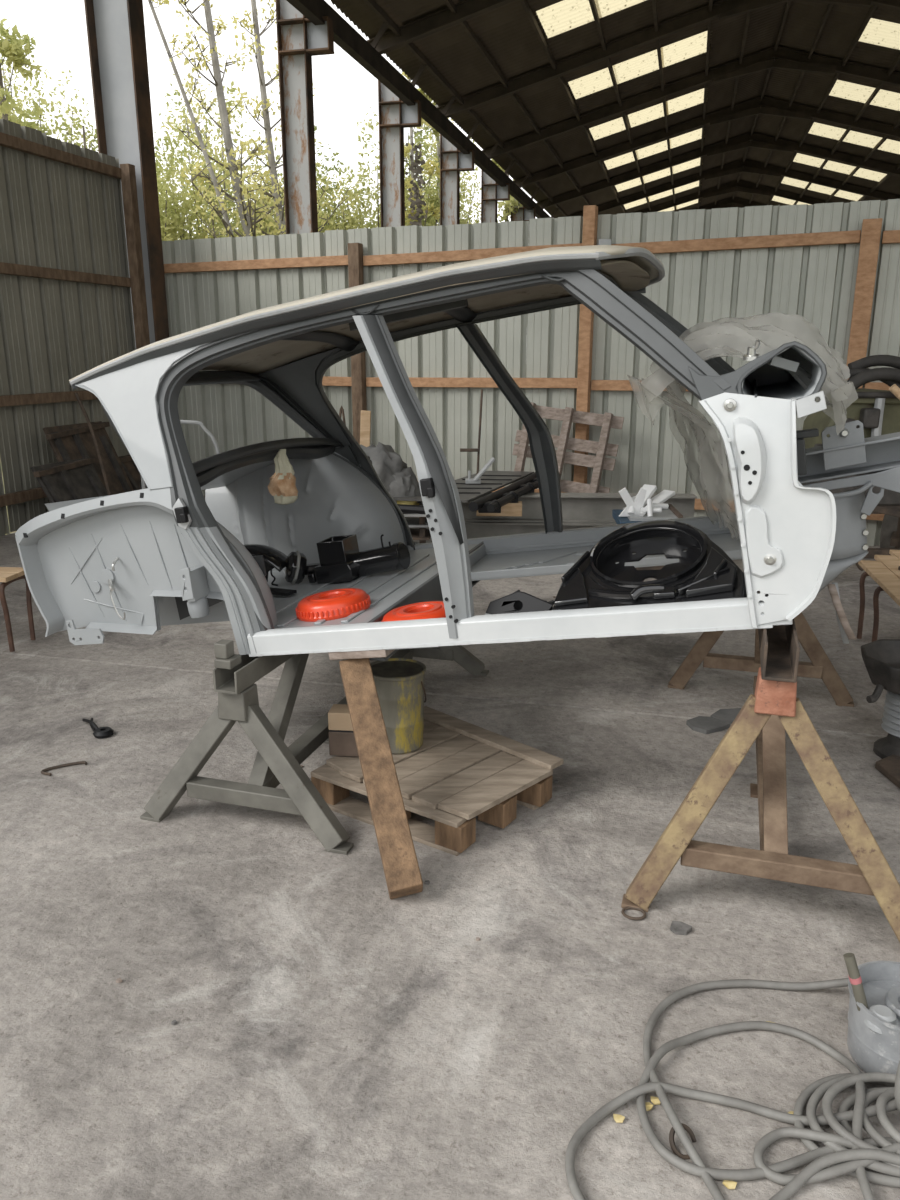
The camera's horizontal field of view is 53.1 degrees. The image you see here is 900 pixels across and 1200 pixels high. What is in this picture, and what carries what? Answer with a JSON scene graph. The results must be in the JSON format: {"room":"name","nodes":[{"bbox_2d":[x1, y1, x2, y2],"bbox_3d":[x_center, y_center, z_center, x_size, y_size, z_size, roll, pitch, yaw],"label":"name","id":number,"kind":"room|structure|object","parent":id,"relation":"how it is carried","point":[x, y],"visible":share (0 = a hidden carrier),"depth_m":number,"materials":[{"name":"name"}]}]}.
{"room":"auto repair garage","nodes":[
{"label":"auto repair garage","id":0,"kind":"room"},
{"bbox_2d":[0,119,149,535],"bbox_3d":[-4.386,-1.493,4.853,0.225,3.300,9.050,4,16,16],"label":"wall","id":1,"kind":"structure","parent":0,"point":[66,305],"depth_m":7.92,"materials":[{"name":"grey metal"}]},
{"bbox_2d":[0,389,525,534],"bbox_3d":[0.000,-2.351,14.914,220.000,0.200,200.000,0,15,0],"label":"ground","id":2,"kind":"structure","parent":0,"point":[525,389],"depth_m":10.65,"materials":[{"name":"green plant"}]},
{"bbox_2d":[0,18,63,136],"bbox_3d":[-10.449,-8.926,21.602,4.628,8.891,4.049,7,17,23],"label":"tree","id":3,"kind":"object","parent":2,"relation":"on","point":[11,48],"visible":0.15,"depth_m":20.13,"materials":[{"name":"green plant"}]},
{"bbox_2d":[0,21,95,150],"bbox_3d":[-11.710,-10.421,24.512,5.199,10.256,3.410,-4,16,-14],"label":"bush","id":4,"kind":"object","parent":2,"relation":"on","point":[19,101],"visible":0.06,"depth_m":23.91,"materials":[{"name":"green plant"}]},
{"bbox_2d":[58,122,97,147],"bbox_3d":[-8.547,-7.628,21.104,2.398,6.637,1.963,6,17,21],"label":"tree","id":5,"kind":"object","parent":2,"relation":"on","point":[64,124],"visible":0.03,"depth_m":20.47,"materials":[{"name":"green plant"}]},
{"bbox_2d":[64,113,97,150],"bbox_3d":[-9.470,-8.829,23.849,4.088,7.781,3.935,2,16,8],"label":"bush","id":6,"kind":"object","parent":2,"relation":"on","point":[78,122],"visible":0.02,"depth_m":23.75,"materials":[{"name":"green plant"}]},
{"bbox_2d":[155,101,201,240],"bbox_3d":[-6.838,-7.389,20.276,3.404,6.754,2.942,4,16,15],"label":"bush","id":7,"kind":"object","parent":2,"relation":"on","point":[167,234],"visible":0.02,"depth_m":19.39,"materials":[{"name":"green plant"}]},
{"bbox_2d":[148,0,283,237],"bbox_3d":[-4.481,-7.980,17.386,3.201,9.328,1.671,0,16,0],"label":"tree","id":8,"kind":"object","parent":2,"relation":"on","point":[198,133],"visible":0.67,"depth_m":17.08,"materials":[{"name":"green plant"}]},
{"bbox_2d":[153,74,283,238],"bbox_3d":[-6.570,-10.072,25.699,5.827,8.953,4.999,-2,16,-6],"label":"bush","id":9,"kind":"object","parent":2,"relation":"on","point":[179,103],"visible":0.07,"depth_m":24.85,"materials":[{"name":"green plant"}]},
{"bbox_2d":[156,80,284,239],"bbox_3d":[-5.357,-8.237,21.639,4.303,7.579,3.517,0,16,0],"label":"bush","id":10,"kind":"object","parent":2,"relation":"on","point":[190,168],"visible":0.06,"depth_m":20.67,"materials":[{"name":"green plant"}]},
{"bbox_2d":[161,0,285,238],"bbox_3d":[-3.831,-8.428,17.480,3.178,10.138,2.625,-11,19,-35],"label":"tree","id":11,"kind":"object","parent":2,"relation":"on","point":[246,217],"visible":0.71,"depth_m":17.18,"materials":[{"name":"green plant"}]},
{"bbox_2d":[215,0,360,235],"bbox_3d":[-3.458,-9.289,19.336,2.982,10.795,2.514,0,16,0],"label":"tree","id":12,"kind":"object","parent":2,"relation":"on","point":[265,103],"visible":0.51,"depth_m":19.02,"materials":[{"name":"green plant"}]},
{"bbox_2d":[235,77,349,236],"bbox_3d":[-3.723,-8.802,22.608,3.184,8.567,3.128,3,16,9],"label":"bush","id":13,"kind":"object","parent":2,"relation":"on","point":[315,127],"visible":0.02,"depth_m":21.70,"materials":[{"name":"green plant"}]},
{"bbox_2d":[316,106,466,232],"bbox_3d":[-1.605,-8.121,22.007,4.098,7.159,2.933,-1,16,-3],"label":"bush","id":14,"kind":"object","parent":2,"relation":"on","point":[352,221],"visible":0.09,"depth_m":21.20,"materials":[{"name":"green plant"}]},
{"bbox_2d":[319,126,480,228],"bbox_3d":[-1.794,-10.510,28.245,6.371,8.498,5.135,0,16,0],"label":"bush","id":15,"kind":"object","parent":2,"relation":"on","point":[469,178],"visible":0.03,"depth_m":27.93,"materials":[{"name":"green plant"}]},
{"bbox_2d":[364,126,460,228],"bbox_3d":[-0.883,-9.308,25.067,3.578,7.807,2.915,-7,17,-25],"label":"bush","id":16,"kind":"object","parent":2,"relation":"on","point":[418,140],"visible":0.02,"depth_m":24.13,"materials":[{"name":"green plant"}]},
{"bbox_2d":[402,72,453,225],"bbox_3d":[-0.898,-9.234,22.264,2.437,9.105,2.230,-14,21,-41],"label":"tree","id":17,"kind":"object","parent":2,"relation":"on","point":[428,167],"visible":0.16,"depth_m":21.91,"materials":[{"name":"green plant"}]},
{"bbox_2d":[416,88,468,225],"bbox_3d":[-0.487,-10.289,25.142,3.037,9.610,2.116,0,16,0],"label":"tree","id":18,"kind":"object","parent":2,"relation":"on","point":[429,192],"visible":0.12,"depth_m":24.58,"materials":[{"name":"green plant"}]},
{"bbox_2d":[408,164,480,225],"bbox_3d":[-0.162,-10.413,29.700,4.180,7.504,2.752,2,16,8],"label":"bush","id":19,"kind":"object","parent":2,"relation":"on","point":[431,164],"visible":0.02,"depth_m":28.62,"materials":[{"name":"green plant"}]},
{"bbox_2d":[470,159,522,223],"bbox_3d":[2.014,-10.923,28.346,3.335,9.108,2.844,-14,21,-42],"label":"tree","id":20,"kind":"object","parent":2,"relation":"on","point":[513,202],"visible":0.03,"depth_m":27.28,"materials":[{"name":"green plant"}]},
{"bbox_2d":[0,495,899,1199],"bbox_3d":[7.760,-4.576,22.377,14.700,0.140,52.000,4,16,14],"label":"floor","id":21,"kind":"structure","parent":0,"point":[333,1037],"depth_m":2.35,"materials":[{"name":"concrete"}]},
{"bbox_2d":[0,567,35,651],"bbox_3d":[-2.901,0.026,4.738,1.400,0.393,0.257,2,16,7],"label":"stool","id":22,"kind":"object","parent":21,"relation":"on","point":[8,575],"visible":0.88,"depth_m":4.60,"materials":[{"name":"brown wood"}]},
{"bbox_2d":[41,761,87,775],"bbox_3d":[-1.437,0.622,3.348,0.158,0.011,0.058,-15,21,-42],"label":"rod","id":23,"kind":"object","parent":21,"relation":"on","point":[43,771],"visible":1,"depth_m":3.35,"materials":[{"name":"metal"}]},
{"bbox_2d":[30,457,107,502],"bbox_3d":[-2.983,-0.802,7.348,0.421,0.638,0.719,4,16,16],"label":"scrap metal","id":24,"kind":"object","parent":21,"relation":"on","point":[75,479],"visible":0.46,"depth_m":7.26,"materials":[{"name":"black metal"}]},
{"bbox_2d":[43,421,133,494],"bbox_3d":[-3.127,-1.113,8.008,0.445,0.882,0.829,4,16,16],"label":"scrap metal","id":25,"kind":"object","parent":21,"relation":"on","point":[72,441],"visible":0.54,"depth_m":8.04,"materials":[{"name":"metal"}]},
{"bbox_2d":[75,393,110,494],"bbox_3d":[-2.908,-1.120,7.458,0.042,1.146,0.744,-13,20,-38],"label":"metal rod","id":26,"kind":"object","parent":21,"relation":"on","point":[76,394],"visible":0.77,"depth_m":7.44,"materials":[{"name":"metal"}]},
{"bbox_2d":[82,718,113,738],"bbox_3d":[-1.445,0.515,3.688,0.078,0.037,0.224,-12,20,-37],"label":"clamp","id":27,"kind":"object","parent":21,"relation":"on","point":[102,732],"visible":1,"depth_m":3.63,"materials":[{"name":"black"}]},
{"bbox_2d":[84,0,168,345],"bbox_3d":[-3.119,-4.039,8.764,0.460,6.100,0.240,4,16,14],"label":"steel column","id":28,"kind":"structure","parent":21,"relation":"on","point":[115,28],"depth_m":8.57,"materials":[{"name":"grey metal"}]},
{"bbox_2d":[119,455,140,490],"bbox_3d":[-3.007,-1.099,8.625,0.405,0.531,0.554,4,16,16],"label":"scrap metal","id":29,"kind":"object","parent":21,"relation":"on","point":[134,476],"visible":0.08,"depth_m":8.65,"materials":[{"name":"metal"}]},
{"bbox_2d":[141,420,219,488],"bbox_3d":[-1.957,-0.821,6.621,0.621,1.044,0.028,0,16,0],"label":"grab rail","id":30,"kind":"object","parent":21,"relation":"on","point":[199,423],"visible":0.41,"depth_m":6.51,"materials":[{"name":"grey metal"}]},
{"bbox_2d":[275,0,334,233],"bbox_3d":[-1.923,-5.102,12.597,0.740,6.100,0.270,4,16,14],"label":"steel column","id":31,"kind":"structure","parent":21,"relation":"on","point":[299,39],"depth_m":12.21,"materials":[{"name":"grey metal"}]},
{"bbox_2d":[140,639,488,854],"bbox_3d":[-0.419,0.258,3.593,0.744,0.617,1.719,5,16,17],"label":"trestle","id":32,"kind":"object","parent":21,"relation":"on","point":[235,676],"visible":0.52,"depth_m":2.94,"materials":[{"name":"green paint"}]},
{"bbox_2d":[360,410,370,446],"bbox_3d":[-0.750,-1.148,7.880,0.137,1.003,0.050,0,16,0],"label":"timber offcut","id":33,"kind":"object","parent":21,"relation":"on","point":[365,421],"visible":0.44,"depth_m":7.76,"materials":[{"name":"brown wood"}]},
{"bbox_2d":[339,658,422,898],"bbox_3d":[-0.216,0.513,2.723,0.108,0.555,0.633,-5,16,-18],"label":"prop","id":34,"kind":"object","parent":21,"relation":"on","point":[402,873],"visible":0.9,"depth_m":2.66,"materials":[{"name":"brown wood"}]},
{"bbox_2d":[328,649,394,659],"bbox_3d":[-0.280,0.161,2.897,0.201,0.058,0.100,5,16,17],"label":"board","id":35,"kind":"object","parent":34,"relation":"on","point":[368,653],"visible":0.49,"depth_m":2.85,"materials":[{"name":"beige wood"}]},
{"bbox_2d":[378,80,421,226],"bbox_3d":[-0.883,-6.184,16.498,0.740,6.100,0.270,4,16,14],"label":"steel column","id":36,"kind":"structure","parent":21,"relation":"on","point":[395,115],"depth_m":16.04,"materials":[{"name":"grey metal"}]},
{"bbox_2d":[405,142,427,225],"bbox_3d":[-0.579,-6.839,16.087,0.473,2.450,0.172,4,16,14],"label":"ivy","id":37,"kind":"object","parent":36,"relation":"attached to","point":[418,169],"visible":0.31,"depth_m":15.94,"materials":[{"name":"green plant"}]},
{"bbox_2d":[403,501,430,543],"bbox_3d":[-0.440,-0.502,6.599,0.682,0.440,0.436,0,16,0],"label":"rack","id":38,"kind":"object","parent":21,"relation":"on","point":[422,534],"visible":0.14,"depth_m":6.47,"materials":[{"name":"grey metal"}]},
{"bbox_2d":[360,442,420,502],"bbox_3d":[-0.493,-0.900,6.483,0.594,0.479,0.416,0,16,0],"label":"heap","id":39,"kind":"object","parent":38,"relation":"on","point":[399,480],"visible":0.38,"depth_m":6.37,"materials":[{"name":"white fabric"}]},
{"bbox_2d":[397,501,418,504],"bbox_3d":[-0.340,-0.701,6.406,0.240,0.049,0.150,0,16,0],"label":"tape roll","id":40,"kind":"object","parent":38,"relation":"on","point":[398,502],"visible":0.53,"depth_m":6.34,"materials":[{"name":"yellow"}]},
{"bbox_2d":[311,706,562,855],"bbox_3d":[-0.072,0.613,3.119,0.700,0.151,0.644,14,21,41],"label":"pallet","id":41,"kind":"object","parent":21,"relation":"on","point":[461,771],"visible":0.77,"depth_m":3.03,"materials":[{"name":"brown wood"}]},
{"bbox_2d":[328,704,358,756],"bbox_3d":[-0.365,0.458,3.164,0.108,0.158,0.092,2,16,6],"label":"carton","id":42,"kind":"object","parent":41,"relation":"on","point":[342,742],"visible":0.6,"depth_m":3.12,"materials":[{"name":"brown cardboard"}]},
{"bbox_2d":[370,658,426,753],"bbox_3d":[-0.190,0.377,3.202,0.213,0.290,0.212,0,16,0],"label":"paint bucket","id":43,"kind":"object","parent":41,"relation":"on","point":[399,682],"visible":0.84,"depth_m":3.13,"materials":[{"name":"metal"}]},
{"bbox_2d":[440,134,474,225],"bbox_3d":[0.157,-7.266,20.400,0.740,6.100,0.270,4,16,14],"label":"steel column","id":44,"kind":"structure","parent":21,"relation":"on","point":[453,161],"depth_m":19.88,"materials":[{"name":"grey metal"}]},
{"bbox_2d":[460,389,482,474],"bbox_3d":[0.182,-1.079,7.256,0.205,1.202,0.087,-7,17,-23],"label":"tool","id":45,"kind":"object","parent":21,"relation":"on","point":[481,397],"visible":0.71,"depth_m":7.20,"materials":[{"name":"metal"}]},
{"bbox_2d":[481,170,509,222],"bbox_3d":[1.196,-8.348,24.301,0.740,6.100,0.270,4,16,14],"label":"steel column","id":46,"kind":"structure","parent":21,"relation":"on","point":[492,192],"depth_m":23.69,"materials":[{"name":"grey metal"}]},
{"bbox_2d":[409,522,616,542],"bbox_3d":[0.575,-0.516,7.080,2.653,0.208,0.160,1,16,2],"label":"steel beam","id":47,"kind":"structure","parent":21,"relation":"on","point":[473,529],"depth_m":7.06,"materials":[{"name":"grey metal"}]},
{"bbox_2d":[461,492,696,522],"bbox_3d":[0.575,-0.729,7.062,2.653,0.208,0.160,1,16,2],"label":"steel beam","id":48,"kind":"structure","parent":47,"relation":"on","point":[576,507],"depth_m":7.03,"materials":[{"name":"grey metal"}]},
{"bbox_2d":[393,457,538,513],"bbox_3d":[0.223,-0.956,6.931,0.753,0.345,1.828,6,17,21],"label":"platform","id":49,"kind":"object","parent":48,"relation":"on","point":[470,487],"visible":0.75,"depth_m":6.77,"materials":[{"name":"black"}]},
{"bbox_2d":[476,501,521,515],"bbox_3d":[0.370,-0.687,6.762,0.340,0.100,0.100,1,16,3],"label":"block","id":50,"kind":"object","parent":49,"relation":"attached to","point":[510,509],"visible":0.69,"depth_m":6.71,"materials":[{"name":"brown wood"}]},
{"bbox_2d":[511,203,535,220],"bbox_3d":[2.236,-9.430,28.203,0.740,6.100,0.270,4,16,14],"label":"steel column","id":51,"kind":"structure","parent":21,"relation":"on","point":[523,214],"depth_m":27.53,"materials":[{"name":"grey metal"}]},
{"bbox_2d":[512,402,623,492],"bbox_3d":[0.933,-1.113,7.657,0.992,1.102,0.323,7,17,23],"label":"pallet","id":52,"kind":"object","parent":21,"relation":"on","point":[568,415],"visible":0.54,"depth_m":7.60,"materials":[{"name":"brown wood"}]},
{"bbox_2d":[613,1114,624,1122],"bbox_3d":[0.342,1.046,1.817,0.022,0.008,0.020,0,16,0],"label":"leaf","id":53,"kind":"object","parent":21,"relation":"on","point":[618,1118],"visible":1,"depth_m":1.81,"materials":[{"name":"yellow plant"}]},
{"bbox_2d":[612,504,682,569],"bbox_3d":[1.372,-0.422,6.329,0.423,0.430,0.525,1,16,4],"label":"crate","id":54,"kind":"object","parent":21,"relation":"on","point":[615,512],"visible":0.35,"depth_m":6.16,"materials":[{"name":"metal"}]},
{"bbox_2d":[612,509,641,523],"bbox_3d":[1.360,-0.563,6.278,0.400,0.050,0.500,1,16,4],"label":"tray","id":55,"kind":"object","parent":54,"relation":"on","point":[615,512],"depth_m":6.20,"materials":[{"name":"blue plastic"}]},
{"bbox_2d":[619,484,677,520],"bbox_3d":[1.382,-0.696,6.271,0.460,0.209,0.501,0,16,0],"label":"brackets","id":56,"kind":"object","parent":54,"relation":"on","point":[656,509],"visible":1,"depth_m":6.16,"materials":[{"name":"grey metal"}]},
{"bbox_2d":[668,504,682,517],"bbox_3d":[1.570,-0.588,6.292,0.030,0.090,0.480,1,16,4],"label":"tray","id":57,"kind":"object","parent":54,"relation":"on","point":[671,507],"depth_m":6.24,"materials":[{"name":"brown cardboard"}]},
{"bbox_2d":[645,1102,652,1110],"bbox_3d":[0.403,1.037,1.845,0.024,0.008,0.021,-9,18,-31],"label":"leaf","id":58,"kind":"object","parent":21,"relation":"on","point":[649,1105],"visible":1,"depth_m":1.84,"materials":[{"name":"yellow plant"}]},
{"bbox_2d":[651,1096,659,1104],"bbox_3d":[0.428,1.033,1.858,0.027,0.009,0.017,4,16,13],"label":"leaf","id":59,"kind":"object","parent":21,"relation":"on","point":[654,1100],"visible":0.77,"depth_m":1.86,"materials":[{"name":"yellow plant"}]},
{"bbox_2d":[670,921,691,934],"bbox_3d":[0.615,0.880,2.413,0.052,0.012,0.045,13,20,39],"label":"chip","id":60,"kind":"object","parent":21,"relation":"on","point":[677,927],"visible":1,"depth_m":2.41,"materials":[{"name":"grey stone"}]},
{"bbox_2d":[669,1123,695,1159],"bbox_3d":[0.452,1.057,1.758,0.050,0.033,0.059,10,18,32],"label":"ring","id":61,"kind":"object","parent":21,"relation":"on","point":[688,1129],"visible":0.91,"depth_m":1.76,"materials":[{"name":"metal"}]},
{"bbox_2d":[686,716,730,733],"bbox_3d":[1.060,0.515,3.718,0.152,0.018,0.129,-11,19,-34],"label":"rag","id":62,"kind":"object","parent":21,"relation":"on","point":[702,724],"visible":0.97,"depth_m":3.70,"materials":[{"name":"grey fabric"}]},
{"bbox_2d":[710,708,740,723],"bbox_3d":[1.192,0.492,3.824,0.170,0.006,0.139,-3,16,-12],"label":"scrap","id":63,"kind":"object","parent":21,"relation":"on","point":[728,715],"visible":0.62,"depth_m":3.83,"materials":[{"name":"grey fabric"}]},
{"bbox_2d":[722,1180,736,1188],"bbox_3d":[0.520,1.085,1.673,0.022,0.008,0.018,11,19,34],"label":"leaf","id":64,"kind":"object","parent":21,"relation":"on","point":[729,1184],"visible":1,"depth_m":1.67,"materials":[{"name":"yellow plant"}]},
{"bbox_2d":[565,978,899,1199],"bbox_3d":[0.626,1.008,1.847,0.816,0.067,0.728,0,16,0],"label":"hose","id":65,"kind":"object","parent":21,"relation":"on","point":[846,1152],"visible":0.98,"depth_m":1.78,"materials":[{"name":"grey rubber"}]},
{"bbox_2d":[621,591,899,942],"bbox_3d":[1.121,0.295,3.119,0.794,0.782,1.888,5,16,17],"label":"trestle","id":66,"kind":"object","parent":21,"relation":"on","point":[774,708],"visible":0.82,"depth_m":2.43,"materials":[{"name":"wood"}]},
{"bbox_2d":[15,245,899,660],"bbox_3d":[0.437,-0.503,3.235,3.734,1.376,1.571,5,16,17],"label":"car","id":67,"kind":"object","parent":66,"relation":"on","point":[142,561],"depth_m":2.97,"materials":[{"name":"white"}]},
{"bbox_2d":[244,544,286,571],"bbox_3d":[-0.778,-0.184,3.788,0.218,0.090,0.142,5,16,17],"label":"steering wheel","id":68,"kind":"object","parent":67,"relation":"attached to","point":[273,558],"depth_m":3.75,"materials":[{"name":"black plastic"}]},
{"bbox_2d":[268,449,297,504],"bbox_3d":[-0.693,-0.510,3.729,0.124,0.228,0.083,0,16,0],"label":"bundle","id":69,"kind":"object","parent":67,"relation":"hanging from","point":[282,485],"visible":1,"depth_m":3.71,"materials":[{"name":"beige fabric"}]},
{"bbox_2d":[295,588,370,621],"bbox_3d":[-0.409,0.015,3.156,0.263,0.093,0.263,-14,21,-41],"label":"drum cover","id":70,"kind":"object","parent":67,"relation":"on","point":[337,603],"visible":1,"depth_m":3.07,"materials":[{"name":"orange paint"}]},
{"bbox_2d":[284,534,409,584],"bbox_3d":[-0.432,-0.171,3.729,0.552,0.229,0.200,5,16,17],"label":"car part","id":71,"kind":"object","parent":67,"relation":"on","point":[341,560],"visible":1,"depth_m":3.66,"materials":[{"name":"black paint"}]},
{"bbox_2d":[381,601,445,621],"bbox_3d":[-0.094,0.060,2.926,0.263,0.093,0.263,-14,21,-41],"label":"drum cover","id":72,"kind":"object","parent":67,"relation":"on","point":[428,609],"visible":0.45,"depth_m":2.89,"materials":[{"name":"orange paint"}]},
{"bbox_2d":[469,516,741,580],"bbox_3d":[0.616,-0.213,3.680,1.140,0.253,0.521,5,16,17],"label":"floor","id":73,"kind":"structure","parent":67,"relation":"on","point":[555,550],"depth_m":3.85,"materials":[{"name":"grey metal"}]},
{"bbox_2d":[552,520,746,609],"bbox_3d":[0.626,-0.077,2.775,0.561,0.296,0.493,4,16,14],"label":"panel","id":74,"kind":"object","parent":67,"relation":"attached to","point":[703,572],"visible":0.99,"depth_m":2.71,"materials":[{"name":"black paint"}]},
{"bbox_2d":[827,583,855,643],"bbox_3d":[1.231,0.045,2.839,0.114,0.200,0.024,0,16,0],"label":"strap","id":75,"kind":"object","parent":67,"relation":"hanging from","point":[846,632],"visible":0.98,"depth_m":2.83,"materials":[{"name":"grey fabric"}]},
{"bbox_2d":[802,355,899,570],"bbox_3d":[2.877,-0.876,6.009,1.574,1.472,0.970,-6,17,-20],"label":"engine","id":76,"kind":"object","parent":21,"relation":"on","point":[878,411],"visible":0.4,"depth_m":5.59,"materials":[{"name":"grey metal"}]},
{"bbox_2d":[889,384,899,399],"bbox_3d":[2.729,-1.193,5.383,0.211,0.194,0.047,2,16,9],"label":"brush","id":77,"kind":"object","parent":76,"relation":"attached to","point":[894,389],"visible":1,"depth_m":5.36,"materials":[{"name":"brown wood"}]},
{"bbox_2d":[843,953,899,1112],"bbox_3d":[0.972,0.895,1.899,0.261,0.259,0.333,0,16,0],"label":"plastic jug","id":78,"kind":"object","parent":21,"relation":"on","point":[873,1038],"visible":0.99,"depth_m":1.92,"materials":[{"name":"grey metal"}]},
{"bbox_2d":[857,550,899,641],"bbox_3d":[2.250,0.139,4.321,0.371,0.398,1.820,3,16,12],"label":"slatted bench","id":79,"kind":"object","parent":21,"relation":"on","point":[884,571],"visible":0.94,"depth_m":4.63,"materials":[{"name":"brown wood"}]},
{"bbox_2d":[861,639,899,758],"bbox_3d":[1.746,0.401,3.411,0.452,0.403,0.406,0,16,0],"label":"dish","id":80,"kind":"object","parent":21,"relation":"on","point":[881,657],"visible":0.97,"depth_m":3.40,"materials":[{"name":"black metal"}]},
{"bbox_2d":[875,755,899,787],"bbox_3d":[1.715,0.636,3.258,0.269,0.028,0.338,0,16,0],"label":"plate","id":81,"kind":"object","parent":21,"relation":"on","point":[889,766],"visible":1,"depth_m":3.30,"materials":[{"name":"metal"}]},
{"bbox_2d":[162,199,899,545],"bbox_3d":[1.099,-1.942,7.715,9.025,2.641,0.181,7,17,23],"label":"wall","id":82,"kind":"structure","parent":0,"point":[830,284],"depth_m":7.69,"materials":[{"name":"grey metal"}]},
{"bbox_2d":[339,405,345,424],"bbox_3d":[-0.961,-1.221,8.088,0.142,1.032,0.064,0,16,0],"label":"hoop","id":83,"kind":"object","parent":82,"relation":"attached to","point":[341,411],"visible":0.24,"depth_m":7.98,"materials":[{"name":"metal"}]},
{"bbox_2d":[286,0,899,227],"bbox_3d":[8.135,-12.129,23.675,13.657,2.463,54.620,4,16,14],"label":"roof","id":84,"kind":"structure","parent":0,"point":[616,107],"depth_m":20.11,"materials":[{"name":"metal"}]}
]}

